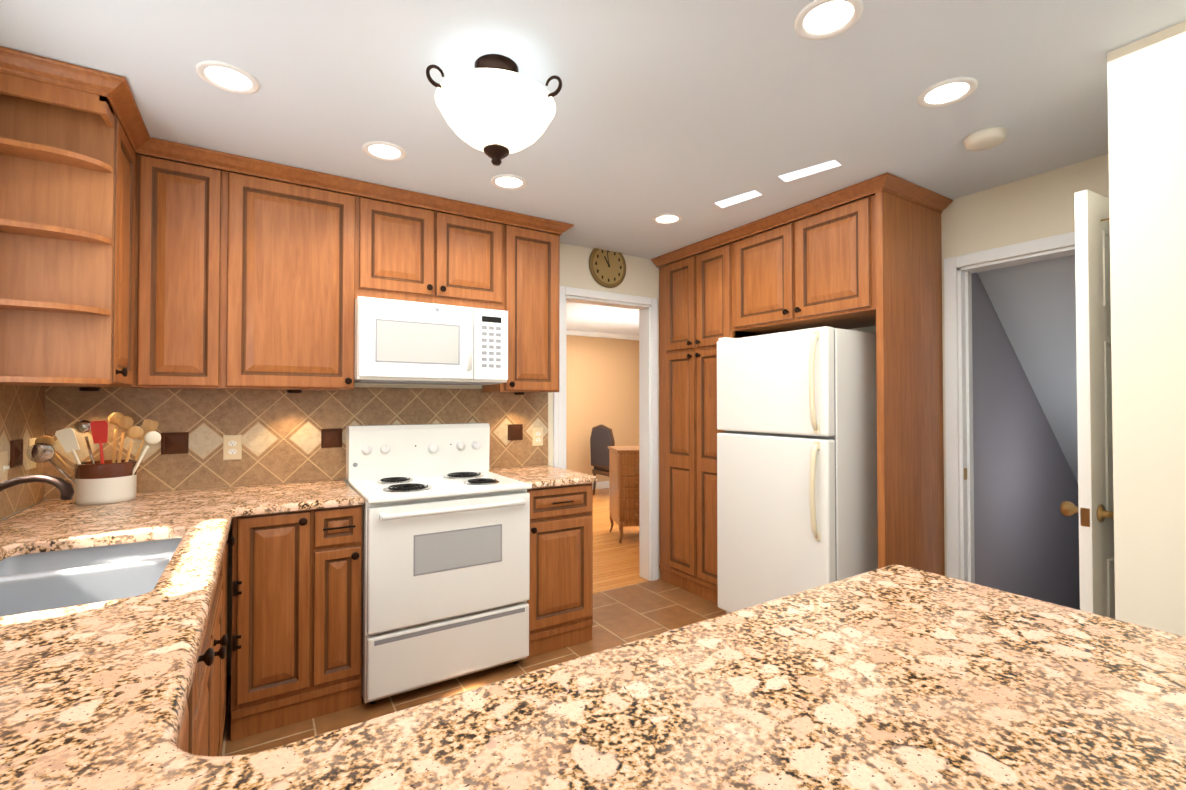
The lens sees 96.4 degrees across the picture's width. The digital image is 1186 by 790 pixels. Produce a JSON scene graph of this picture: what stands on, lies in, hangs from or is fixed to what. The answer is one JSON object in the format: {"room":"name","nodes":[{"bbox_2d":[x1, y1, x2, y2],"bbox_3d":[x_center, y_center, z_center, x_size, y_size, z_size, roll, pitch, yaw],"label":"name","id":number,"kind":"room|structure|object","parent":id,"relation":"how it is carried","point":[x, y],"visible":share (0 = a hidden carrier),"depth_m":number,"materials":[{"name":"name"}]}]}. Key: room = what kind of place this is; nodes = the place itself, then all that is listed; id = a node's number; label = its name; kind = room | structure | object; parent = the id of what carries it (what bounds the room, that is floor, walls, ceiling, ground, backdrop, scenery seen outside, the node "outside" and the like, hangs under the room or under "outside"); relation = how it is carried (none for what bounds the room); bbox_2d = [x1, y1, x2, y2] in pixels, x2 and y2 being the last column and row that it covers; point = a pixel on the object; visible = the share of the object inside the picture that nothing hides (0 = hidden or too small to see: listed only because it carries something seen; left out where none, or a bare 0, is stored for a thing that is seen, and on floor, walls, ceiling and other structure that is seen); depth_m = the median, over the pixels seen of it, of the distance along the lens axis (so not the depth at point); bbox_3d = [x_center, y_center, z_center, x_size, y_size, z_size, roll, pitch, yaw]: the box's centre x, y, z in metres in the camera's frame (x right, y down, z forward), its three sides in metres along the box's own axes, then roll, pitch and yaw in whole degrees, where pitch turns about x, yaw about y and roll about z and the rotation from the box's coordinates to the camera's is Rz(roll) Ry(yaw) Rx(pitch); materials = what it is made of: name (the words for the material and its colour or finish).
{"room":"kitchen","nodes":[
{"label":"kitchen","id":0,"kind":"room"},
{"bbox_2d":[0,501,40,520],"bbox_3d":[-0.580,0.112,-0.652,0.120,2.400,6.740,1,-1,-32],"label":"wall","id":1,"kind":"structure","parent":0,"point":[20,511],"depth_m":2.03,"materials":[{"name":"beige"}]},
{"bbox_2d":[0,384,44,518],"bbox_3d":[-1.515,0.176,0.959,0.008,0.492,2.995,1,-1,-32],"label":"backsplash","id":2,"kind":"structure","parent":1,"relation":"attached to","point":[22,412],"depth_m":2.01,"materials":[{"name":"beige tile"}]},
{"bbox_2d":[0,451,9,482],"bbox_3d":[-2.048,0.259,1.833,0.020,0.120,0.150,1,-1,-32],"label":"outlet","id":3,"kind":"object","parent":2,"relation":"attached to","point":[4,467],"depth_m":1.86,"materials":[{"name":"beige plastic"}]},
{"bbox_2d":[27,438,35,469],"bbox_3d":[-2.224,0.233,2.104,0.010,0.120,0.075,1,-1,-32],"label":"outlet","id":4,"kind":"object","parent":2,"relation":"attached to","point":[31,464],"depth_m":2.09,"materials":[{"name":"beige plastic"}]},
{"bbox_2d":[0,62,139,387],"bbox_3d":[-1.916,-0.542,1.927,0.330,1.011,0.376,1,-1,-32],"label":"upper cabinet","id":5,"kind":"object","parent":1,"relation":"attached to","point":[122,264],"depth_m":1.78,"materials":[{"name":"brown wood"}]},
{"bbox_2d":[79,387,99,390],"bbox_3d":[-2.114,-0.023,2.224,0.065,0.016,0.065,1,-1,-44],"label":"under-cabinet light","id":6,"kind":"object","parent":5,"relation":"attached to","point":[80,388],"depth_m":2.20,"materials":[{"name":"brown metal"}]},
{"bbox_2d":[41,243,670,675],"bbox_3d":[-0.710,0.171,3.316,4.120,2.400,0.120,1,-1,-32],"label":"wall","id":7,"kind":"structure","parent":0,"point":[641,277],"depth_m":3.64,"materials":[{"name":"beige paint"}]},
{"bbox_2d":[136,134,227,389],"bbox_3d":[-1.829,-0.536,2.360,0.318,1.011,0.306,1,-1,-32],"label":"upper cabinet","id":8,"kind":"object","parent":7,"relation":"attached to","point":[182,328],"depth_m":2.24,"materials":[{"name":"brown wood"}]},
{"bbox_2d":[228,154,359,390],"bbox_3d":[-1.471,-0.532,2.586,0.529,1.011,0.306,1,-1,-32],"label":"upper cabinet","id":9,"kind":"object","parent":7,"relation":"attached to","point":[294,250],"depth_m":2.45,"materials":[{"name":"brown wood"}]},
{"bbox_2d":[287,390,301,392],"bbox_3d":[-1.478,-0.018,2.623,0.065,0.016,0.065,1,-1,-44],"label":"under-cabinet light","id":10,"kind":"object","parent":9,"relation":"attached to","point":[288,391],"depth_m":2.60,"materials":[{"name":"brown metal"}]},
{"bbox_2d":[44,386,547,499],"bbox_3d":[-1.303,0.204,2.866,2.380,0.492,0.008,1,-1,-32],"label":"backsplash","id":11,"kind":"structure","parent":7,"relation":"attached to","point":[279,431],"depth_m":2.64,"materials":[{"name":"beige tile"}]},
{"bbox_2d":[223,435,241,459],"bbox_3d":[-1.750,0.255,2.573,0.075,0.120,0.010,1,-1,-32],"label":"outlet","id":12,"kind":"object","parent":11,"relation":"attached to","point":[232,447],"depth_m":2.57,"materials":[{"name":"beige plastic"}]},
{"bbox_2d":[10,424,522,467],"bbox_3d":[-1.285,0.226,2.659,2.190,0.100,0.360,1,-1,-32],"label":"accent tiles","id":13,"kind":"structure","parent":11,"relation":"attached to","point":[174,442],"depth_m":2.47,"materials":[{"name":"brown tile"}]},
{"bbox_2d":[532,428,542,445],"bbox_3d":[-0.357,0.273,3.448,0.075,0.120,0.010,1,-1,-32],"label":"outlet","id":14,"kind":"object","parent":11,"relation":"attached to","point":[537,432],"depth_m":3.44,"materials":[{"name":"beige plastic"}]},
{"bbox_2d":[360,182,507,310],"bbox_3d":[-0.922,-0.752,2.933,0.773,0.562,0.306,1,-1,-32],"label":"upper cabinet","id":15,"kind":"object","parent":7,"relation":"attached to","point":[408,253],"depth_m":2.79,"materials":[{"name":"brown wood"}]},
{"bbox_2d":[354,296,507,384],"bbox_3d":[-0.882,-0.265,2.858,0.762,0.403,0.458,1,-1,-32],"label":"over-the-range microwave","id":16,"kind":"object","parent":15,"relation":"attached to","point":[402,342],"visible":0.98,"depth_m":2.68,"materials":[{"name":"white plastic"}]},
{"bbox_2d":[482,211,563,392],"bbox_3d":[-0.437,-0.523,3.235,0.383,1.011,0.306,1,-1,-32],"label":"upper cabinet","id":17,"kind":"object","parent":7,"relation":"attached to","point":[533,255],"depth_m":3.11,"materials":[{"name":"brown wood"}]},
{"bbox_2d":[514,392,524,394],"bbox_3d":[-0.454,-0.008,3.267,0.065,0.016,0.065,1,-1,-44],"label":"under-cabinet light","id":18,"kind":"object","parent":17,"relation":"attached to","point":[515,393],"depth_m":3.24,"materials":[{"name":"brown metal"}]},
{"bbox_2d":[553,286,657,580],"bbox_3d":[0.082,0.315,3.811,0.900,2.125,0.156,1,-1,-32],"label":"trim","id":19,"kind":"structure","parent":7,"relation":"attached to","point":[648,447],"depth_m":3.95,"materials":[{"name":"white wood"}]},
{"bbox_2d":[589,248,625,287],"bbox_3d":[0.108,-0.918,3.759,0.316,0.316,0.023,1,-1,-32],"label":"wall clock","id":20,"kind":"object","parent":7,"relation":"attached to","point":[607,268],"visible":0.81,"depth_m":3.75,"materials":[{"name":"brown"}]},
{"bbox_2d":[221,578,726,755],"bbox_3d":[1.114,1.358,0.393,4.120,0.060,6.740,1,-1,-32],"label":"floor","id":21,"kind":"structure","parent":0,"point":[629,613],"depth_m":2.79,"materials":[{"name":"brown tile"}]},
{"bbox_2d":[177,632,204,755],"bbox_3d":[-0.921,0.890,0.637,0.665,0.882,0.514,1,-1,-32],"label":"base cabinet","id":22,"kind":"object","parent":21,"relation":"on","point":[201,730],"depth_m":1.05,"materials":[{"name":"brown wood"}]},
{"bbox_2d":[205,537,228,756],"bbox_3d":[-1.300,0.899,1.239,0.665,0.882,0.910,1,-1,-32],"label":"base cabinet","id":23,"kind":"object","parent":21,"relation":"on","point":[216,639],"depth_m":1.54,"materials":[{"name":"brown wood"}]},
{"bbox_2d":[231,504,362,740],"bbox_3d":[-1.358,0.917,2.431,0.473,0.882,0.651,1,-1,-32],"label":"base cabinet","id":24,"kind":"object","parent":21,"relation":"on","point":[296,616],"visible":1,"depth_m":2.18,"materials":[{"name":"brown wood"}]},
{"bbox_2d":[346,423,531,703],"bbox_3d":[-0.804,0.762,2.719,0.762,1.200,0.737,1,-1,-32],"label":"electric range","id":25,"kind":"object","parent":21,"relation":"on","point":[446,562],"visible":1,"depth_m":2.47,"materials":[{"name":"white enameled metal"},{"name":"glass"},{"name":"chrome"}]},
{"bbox_2d":[525,483,592,658],"bbox_3d":[-0.327,0.926,3.078,0.422,0.882,0.651,1,-1,-32],"label":"base cabinet","id":26,"kind":"object","parent":21,"relation":"on","point":[560,601],"visible":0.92,"depth_m":2.83,"materials":[{"name":"brown wood"}]},
{"bbox_2d":[489,465,597,487],"bbox_3d":[-0.319,0.469,3.100,0.452,0.032,0.647,1,-1,-32],"label":"countertop","id":27,"kind":"structure","parent":26,"relation":"on","point":[541,476],"depth_m":2.97,"materials":[{"name":"beige stone"}]},
{"bbox_2d":[717,326,877,612],"bbox_3d":[1.227,0.508,3.081,0.763,1.718,0.750,1,-1,-32],"label":"refrigerator","id":28,"kind":"object","parent":21,"relation":"on","point":[797,508],"visible":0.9,"depth_m":2.79,"materials":[{"name":"white metal"}]},
{"bbox_2d":[651,172,952,603],"bbox_3d":[1.170,0.173,3.371,0.628,2.397,1.767,1,-1,-32],"label":"pantry cabinet","id":29,"kind":"object","parent":21,"relation":"on","point":[874,260],"visible":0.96,"depth_m":2.84,"materials":[{"name":"brown wood"}]},
{"bbox_3d":[0.047,0.888,0.454,2.110,0.882,0.806,1,-1,-32],"label":"base cabinet","id":30,"kind":"object","parent":21,"relation":"on","visible":0},
{"bbox_2d":[44,489,211,519],"bbox_3d":[-1.820,0.455,2.141,0.390,0.032,0.677,1,-1,-32],"label":"countertop","id":31,"kind":"structure","parent":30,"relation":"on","point":[172,501],"depth_m":2.08,"materials":[{"name":"beige stone"}]},
{"bbox_2d":[26,412,160,504],"bbox_3d":[-2.036,0.255,2.186,0.407,0.369,0.192,1,-1,-32],"label":"utensil crock","id":32,"kind":"object","parent":31,"relation":"on","point":[101,481],"visible":1,"depth_m":2.14,"materials":[{"name":"beige"}]},
{"bbox_2d":[0,485,287,789],"bbox_3d":[-1.137,0.440,1.082,0.780,0.032,3.197,1,-1,-32],"label":"countertop","id":33,"kind":"structure","parent":30,"relation":"on","point":[94,696],"depth_m":0.81,"materials":[{"name":"beige stone"}]},
{"bbox_2d":[0,474,74,499],"bbox_3d":[-1.526,0.316,1.364,0.317,0.224,0.196,1,-1,-32],"label":"bronze faucet","id":34,"kind":"object","parent":33,"relation":"on","point":[65,488],"visible":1,"depth_m":1.36,"materials":[{"name":"brown metal"}]},
{"bbox_2d":[0,538,181,616],"bbox_3d":[-1.312,0.551,1.326,0.450,0.181,0.760,1,-1,-32],"label":"undermount sink","id":35,"kind":"object","parent":33,"relation":"in","point":[34,582],"visible":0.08,"depth_m":1.47,"materials":[{"name":"white ceramic"}]},
{"bbox_2d":[264,480,363,512],"bbox_3d":[-1.357,0.460,2.437,0.470,0.032,0.667,1,-1,-32],"label":"countertop","id":36,"kind":"structure","parent":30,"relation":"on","point":[286,497],"depth_m":2.31,"materials":[{"name":"beige stone"}]},
{"bbox_2d":[284,565,1185,789],"bbox_3d":[0.367,0.433,0.635,1.472,0.032,0.840,1,-1,-32],"label":"countertop","id":37,"kind":"structure","parent":30,"relation":"on","point":[896,678],"depth_m":0.70,"materials":[{"name":"beige stone"}]},
{"bbox_2d":[0,0,1185,335],"bbox_3d":[1.695,-1.062,3.067,7.910,0.062,10.590,1,-1,-32],"label":"ceiling","id":38,"kind":"structure","parent":0,"point":[690,112],"depth_m":1.84,"materials":[{"name":"white paint"}]},
{"bbox_2d":[196,61,259,93],"bbox_3d":[-1.209,-1.049,1.756,0.175,0.007,0.175,1,-1,-38],"label":"recessed light","id":39,"kind":"object","parent":38,"relation":"in","point":[224,76],"depth_m":1.75,"materials":[{"name":"white glass"}]},
{"bbox_2d":[362,141,405,160],"bbox_3d":[-0.892,-1.041,2.269,0.175,0.007,0.175,1,-1,-38],"label":"recessed light","id":40,"kind":"object","parent":38,"relation":"in","point":[381,150],"depth_m":2.26,"materials":[{"name":"white"}]},
{"bbox_2d":[426,54,561,165],"bbox_3d":[-0.334,-0.896,1.704,0.421,0.315,0.403,1,-1,-32],"label":"semi-flush ceiling light","id":41,"kind":"object","parent":38,"relation":"attached to","point":[496,108],"visible":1,"depth_m":1.61,"materials":[{"name":"white glass"}]},
{"bbox_2d":[490,174,526,189],"bbox_3d":[-0.410,-1.037,2.585,0.175,0.007,0.175,1,-1,-38],"label":"recessed light","id":42,"kind":"object","parent":38,"relation":"in","point":[503,181],"depth_m":2.58,"materials":[{"name":"white glass"}]},
{"bbox_2d":[652,213,681,224],"bbox_3d":[0.435,-1.029,3.105,0.175,0.007,0.175,1,-1,-38],"label":"recessed light","id":43,"kind":"object","parent":38,"relation":"in","point":[668,218],"depth_m":3.09,"materials":[{"name":"white glass"}]},
{"bbox_2d":[795,0,862,39],"bbox_3d":[0.656,-1.053,1.481,0.175,0.007,0.175,1,-1,-38],"label":"recessed light","id":44,"kind":"object","parent":38,"relation":"in","point":[819,19],"depth_m":1.48,"materials":[{"name":"white glass"}]},
{"bbox_2d":[917,77,977,107],"bbox_3d":[1.229,-1.048,1.842,0.175,0.007,0.175,0,-1,19],"label":"recessed light","id":45,"kind":"object","parent":38,"relation":"in","point":[953,90],"depth_m":1.84,"materials":[{"name":"white glass"}]},
{"bbox_2d":[963,127,1007,150],"bbox_3d":[1.585,-1.029,2.141,0.144,0.036,0.144,1,-1,-32],"label":"smoke detector","id":46,"kind":"object","parent":38,"relation":"attached to","point":[985,139],"visible":1,"depth_m":2.11,"materials":[{"name":"beige plastic"}]},
{"bbox_2d":[566,330,638,488],"bbox_3d":[-0.538,0.236,7.798,6.640,2.400,0.170,1,-1,-32],"label":"wall","id":47,"kind":"structure","parent":0,"point":[602,384],"depth_m":8.09,"materials":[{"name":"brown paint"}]},
{"bbox_2d":[847,154,1108,579],"bbox_3d":[1.707,0.169,3.227,0.120,2.400,2.600,1,-1,-32],"label":"wall","id":48,"kind":"structure","parent":0,"point":[1038,206],"depth_m":2.58,"materials":[{"name":"beige paint"}]},
{"bbox_2d":[944,232,1074,582],"bbox_3d":[2.166,0.313,2.477,0.138,2.090,0.885,1,-1,-32],"label":"trim","id":49,"kind":"structure","parent":48,"relation":"attached to","point":[959,419],"depth_m":2.78,"materials":[{"name":"white wood"}]},
{"bbox_2d":[977,255,1077,482],"bbox_3d":[3.446,0.267,3.267,2.866,2.715,0.856,1,-1,-32],"label":"ceiling soffit","id":50,"kind":"structure","parent":0,"point":[1034,304],"depth_m":3.04,"materials":[{"name":"white paint"}]},
{"bbox_2d":[972,30,1172,633],"bbox_3d":[3.065,1.436,3.011,4.010,5.060,1.100,1,-1,-32],"label":"wall","id":51,"kind":"structure","parent":0,"point":[1140,371],"depth_m":1.60,"materials":[{"name":"beige paint"}]},
{"bbox_2d":[974,531,1010,592],"bbox_3d":[3.222,2.143,3.596,2.866,2.937,0.014,1,-1,-32],"label":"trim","id":52,"kind":"structure","parent":51,"relation":"attached to","point":[987,574],"depth_m":2.96,"materials":[{"name":"grey"}]},
{"bbox_2d":[1060,189,1114,618],"bbox_3d":[1.955,0.329,1.957,0.755,2.020,0.170,1,-1,-32],"label":"door","id":53,"kind":"structure","parent":51,"relation":"in","point":[1094,509],"depth_m":1.77,"materials":[{"name":"painted wood"},{"name":"brass"}]},
{"bbox_2d":[1163,21,1185,636],"bbox_3d":[2.768,0.120,-0.156,0.120,2.400,4.020,1,-1,-32],"label":"wall","id":54,"kind":"structure","parent":0,"point":[1174,40],"depth_m":1.50,"materials":[{"name":"beige paint"}]},
{"label":"outside","id":55,"kind":"structure","parent":0,"visible":0},
{"bbox_2d":[593,488,648,592],"bbox_3d":[0.440,1.443,6.222,6.640,0.060,3.850,1,-1,-32],"label":"floor","id":56,"kind":"structure","parent":55,"point":[616,563],"depth_m":4.71,"materials":[{"name":"brown wood"}]},
{"bbox_2d":[590,424,614,494],"bbox_3d":[0.340,0.923,7.531,0.574,1.022,0.570,1,-1,-32],"label":"dining chair","id":57,"kind":"object","parent":56,"relation":"on","point":[601,438],"visible":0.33,"depth_m":7.37,"materials":[{"name":"grey fabric"}]},
{"bbox_2d":[608,446,638,542],"bbox_3d":[0.633,0.964,5.288,0.890,0.879,0.504,0,-1,-10],"label":"dresser","id":58,"kind":"object","parent":56,"relation":"on","point":[624,486],"visible":0.38,"depth_m":5.01,"materials":[{"name":"brown wood"}]}
]}

